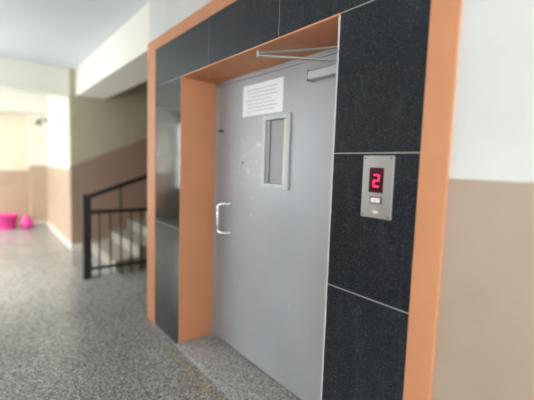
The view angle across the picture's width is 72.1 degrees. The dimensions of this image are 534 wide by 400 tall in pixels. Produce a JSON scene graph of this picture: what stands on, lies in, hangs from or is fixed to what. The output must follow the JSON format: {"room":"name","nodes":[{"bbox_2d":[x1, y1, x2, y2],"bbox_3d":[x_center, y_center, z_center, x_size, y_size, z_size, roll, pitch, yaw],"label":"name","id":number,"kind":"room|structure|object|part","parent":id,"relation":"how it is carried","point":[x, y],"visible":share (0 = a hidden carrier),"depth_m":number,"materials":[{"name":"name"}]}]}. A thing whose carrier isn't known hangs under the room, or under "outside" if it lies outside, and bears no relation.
{"room":"elevator lobby","nodes":[
{"label":"elevator lobby","id":0,"kind":"room"},
{"bbox_2d":[0,111,29,224],"bbox_3d":[-6.117,-0.855,7.355,3.200,2.850,0.200,-2,7,-38],"label":"wall","id":1,"kind":"structure","parent":0,"point":[14,155],"depth_m":7.82,"materials":[{"name":"paint"}]},
{"bbox_2d":[27,95,69,240],"bbox_3d":[-4.140,-0.760,7.030,0.480,2.850,2.950,-2,7,-38],"label":"wall","id":2,"kind":"structure","parent":0,"point":[48,143],"depth_m":7.38,"materials":[{"name":"paint"}]},
{"bbox_2d":[35,118,46,124],"bbox_3d":[-4.689,-1.637,7.612,0.220,0.150,0.140,-2,7,-38],"label":"wall lamp","id":3,"kind":"object","parent":2,"relation":"attached to","point":[38,122],"visible":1,"depth_m":7.59,"materials":[{"name":"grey metal"}]},
{"bbox_2d":[33,220,71,249],"bbox_3d":[-4.184,0.624,6.995,0.320,0.100,3.010,-2,7,-38],"label":"baseboard","id":4,"kind":"structure","parent":2,"relation":"attached to","point":[67,242],"depth_m":7.24,"materials":[{"name":"white paint"}]},
{"bbox_2d":[0,0,150,68],"bbox_3d":[-2.022,-1.744,2.354,3.600,0.120,12.900,-2,7,-38],"label":"ceiling","id":5,"kind":"structure","parent":0,"point":[59,33],"depth_m":3.88,"materials":[{"name":"paint"}]},
{"bbox_2d":[0,89,46,114],"bbox_3d":[-5.811,-2.000,6.916,2.820,0.470,0.250,-2,7,-38],"label":"beam","id":6,"kind":"structure","parent":5,"relation":"attached to","point":[10,101],"depth_m":7.44,"materials":[{"name":"paint"}]},
{"bbox_2d":[0,57,69,97],"bbox_3d":[-4.248,-1.791,4.912,2.820,0.410,0.250,-2,7,-38],"label":"cross beam","id":7,"kind":"structure","parent":5,"relation":"attached to","point":[15,75],"depth_m":5.40,"materials":[{"name":"paint"}]},
{"bbox_2d":[75,3,148,98],"bbox_3d":[-1.841,-1.689,4.611,0.433,0.400,3.190,-2,7,-38],"label":"beam","id":8,"kind":"structure","parent":5,"relation":"attached to","point":[120,64],"depth_m":4.19,"materials":[{"name":"paint"}]},
{"bbox_2d":[68,69,147,243],"bbox_3d":[-1.839,-1.539,6.758,3.230,4.600,0.150,-2,7,-38],"label":"wall","id":9,"kind":"structure","parent":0,"point":[108,137],"depth_m":6.12,"materials":[{"name":"beige paint"}]},
{"bbox_2d":[0,225,229,399],"bbox_3d":[-1.092,1.159,3.427,6.200,0.102,12.900,-2,7,-38],"label":"floor","id":10,"kind":"structure","parent":0,"point":[64,335],"depth_m":3.07,"materials":[{"name":"stone"}]},
{"bbox_2d":[0,213,18,229],"bbox_3d":[-5.316,0.444,7.499,0.420,0.290,0.420,-2,7,-38],"label":"tub","id":11,"kind":"object","parent":10,"relation":"on","point":[8,221],"visible":1,"depth_m":7.40,"materials":[{"name":"plastic"}]},
{"bbox_2d":[20,214,33,228],"bbox_3d":[-4.990,0.443,7.625,0.240,0.290,0.240,-2,7,-38],"label":"bag","id":12,"kind":"object","parent":10,"relation":"on","point":[26,222],"visible":1,"depth_m":7.56,"materials":[{"name":"plastic"}]},
{"bbox_2d":[80,174,146,279],"bbox_3d":[-1.468,0.093,5.032,1.960,1.699,0.110,-2,7,-38],"label":"stair railing","id":13,"kind":"object","parent":10,"relation":"on","point":[87,268],"visible":0.6,"depth_m":4.58,"materials":[{"name":"black metal"}]},
{"bbox_3d":[-1.436,-0.392,4.999,1.920,0.726,0.060,-2,7,-38],"label":"handrail","id":14,"kind":"part","parent":13,"relation":"part of","materials":[{"name":"black metal"}]},
{"bbox_3d":[-1.563,0.124,4.961,1.600,0.045,0.040,-2,7,-38],"label":"rail","id":15,"kind":"part","parent":13,"relation":"part of","materials":[{"name":"black metal"}]},
{"bbox_3d":[-1.586,0.828,5.027,1.600,0.030,0.030,-2,7,-38],"label":"rail","id":16,"kind":"part","parent":13,"relation":"part of","materials":[{"name":"black metal"}]},
{"bbox_2d":[92,211,146,270],"bbox_3d":[-1.342,0.232,6.265,2.840,1.200,1.535,-2,7,-38],"label":"staircase","id":17,"kind":"structure","parent":10,"relation":"on","point":[115,233],"depth_m":5.48,"materials":[{"name":"stone"}]},
{"bbox_2d":[147,43,148,316],"bbox_3d":[-0.918,-0.142,3.474,0.426,2.495,0.025,-2,7,-38],"label":"door frame trim","id":18,"kind":"object","parent":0,"point":[148,43],"depth_m":3.33,"materials":[{"name":"orange wood"}]},
{"bbox_2d":[149,0,533,399],"bbox_3d":[1.113,-0.016,0.937,0.493,2.850,6.510,-2,7,-38],"label":"wall","id":19,"kind":"structure","parent":0,"point":[484,345],"depth_m":1.11,"materials":[{"name":"paint"}]},
{"bbox_2d":[177,333,300,399],"bbox_3d":[-0.100,1.219,2.428,0.379,0.035,1.528,-2,7,-38],"label":"door sill","id":20,"kind":"structure","parent":19,"relation":"attached to","point":[236,376],"depth_m":2.54,"materials":[{"name":"stone"}]},
{"bbox_2d":[178,13,340,342],"bbox_3d":[-0.063,0.190,2.334,0.350,2.102,1.544,-2,7,-38],"label":"door reveal","id":21,"kind":"object","parent":19,"relation":"attached to","point":[198,87],"visible":0.46,"depth_m":2.87,"materials":[{"name":"paint"}]},
{"bbox_2d":[212,49,336,333],"bbox_3d":[0.050,0.172,2.420,0.064,2.059,1.528,-2,7,-38],"label":"door frame","id":22,"kind":"structure","parent":21,"relation":"attached to","point":[277,126],"depth_m":2.39,"materials":[{"name":"grey paint"}]},
{"bbox_2d":[266,120,270,182],"bbox_3d":[0.007,-0.318,2.433,0.009,0.410,0.020,-2,7,-38],"label":"bead","id":23,"kind":"object","parent":22,"relation":"attached to","point":[269,121],"visible":1,"depth_m":2.43},
{"bbox_2d":[214,53,336,399],"bbox_3d":[0.015,0.185,2.394,0.144,2.016,1.462,-2,7,-38],"label":"leaf","id":24,"kind":"object","parent":22,"relation":"attached to","point":[271,269],"depth_m":2.37,"materials":[{"name":"grey paint"}]},
{"bbox_3d":[-0.334,0.140,2.809,0.108,0.245,0.023,1,5,-7],"label":"handle","id":25,"kind":"part","parent":24,"relation":"part of","materials":[{"name":"silver metal"}]},
{"bbox_2d":[243,77,283,116],"bbox_3d":[-0.036,-0.679,2.455,0.002,0.212,0.445,-2,7,-38],"label":"paper notice","id":26,"kind":"object","parent":24,"relation":"attached to","point":[266,97],"visible":1,"depth_m":2.44,"materials":[{"name":"white paper"}]},
{"bbox_2d":[256,46,336,81],"bbox_3d":[0.256,-0.729,1.926,0.598,0.158,0.247,5,6,32],"label":"door closer","id":27,"kind":"object","parent":24,"relation":"attached to","point":[328,71],"depth_m":1.93,"materials":[{"name":"grey metal"}]},
{"bbox_3d":[0.160,-0.749,1.937,0.425,0.046,0.026,3,5,12],"label":"arm","id":28,"kind":"part","parent":27,"relation":"part of","materials":[{"name":"metal"}]},
{"bbox_2d":[282,118,286,183],"bbox_3d":[0.117,-0.301,2.291,0.010,0.410,0.040,-2,7,-38],"label":"bead","id":29,"kind":"object","parent":22,"relation":"attached to","point":[285,119],"visible":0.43,"depth_m":2.29},
{"bbox_2d":[155,0,430,399],"bbox_3d":[-0.221,0.038,2.261,0.022,2.407,2.446,-2,7,-38],"label":"cladding","id":30,"kind":"object","parent":19,"relation":"attached to","point":[382,48],"visible":0.94,"depth_m":1.50,"materials":[{"name":"black tile"}]},
{"bbox_2d":[361,156,394,219],"bbox_3d":[0.420,-0.050,1.405,0.013,0.240,0.136,-2,7,-38],"label":"panel","id":31,"kind":"object","parent":30,"relation":"attached to","point":[378,171],"visible":1,"depth_m":1.40,"materials":[{"name":"metal"}]},
{"bbox_2d":[148,0,461,399],"bbox_3d":[-0.244,-0.008,2.278,0.017,2.495,2.704,-2,7,-38],"label":"door frame","id":32,"kind":"structure","parent":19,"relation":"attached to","point":[445,15],"depth_m":1.25,"materials":[{"name":"paint"}]},
{"bbox_3d":[0.828,-1.041,2.388,0.900,4.600,3.330,-2,7,-38],"label":"wall","id":33,"kind":"structure","parent":0,"visible":0},
{"bbox_2d":[72,243,81,249],"bbox_3d":[-3.051,0.756,5.981,0.220,0.100,0.015,-2,7,-38],"label":"baseboard","id":34,"kind":"structure","parent":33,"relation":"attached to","point":[78,246],"depth_m":5.95,"materials":[{"name":"stone"}]}
]}

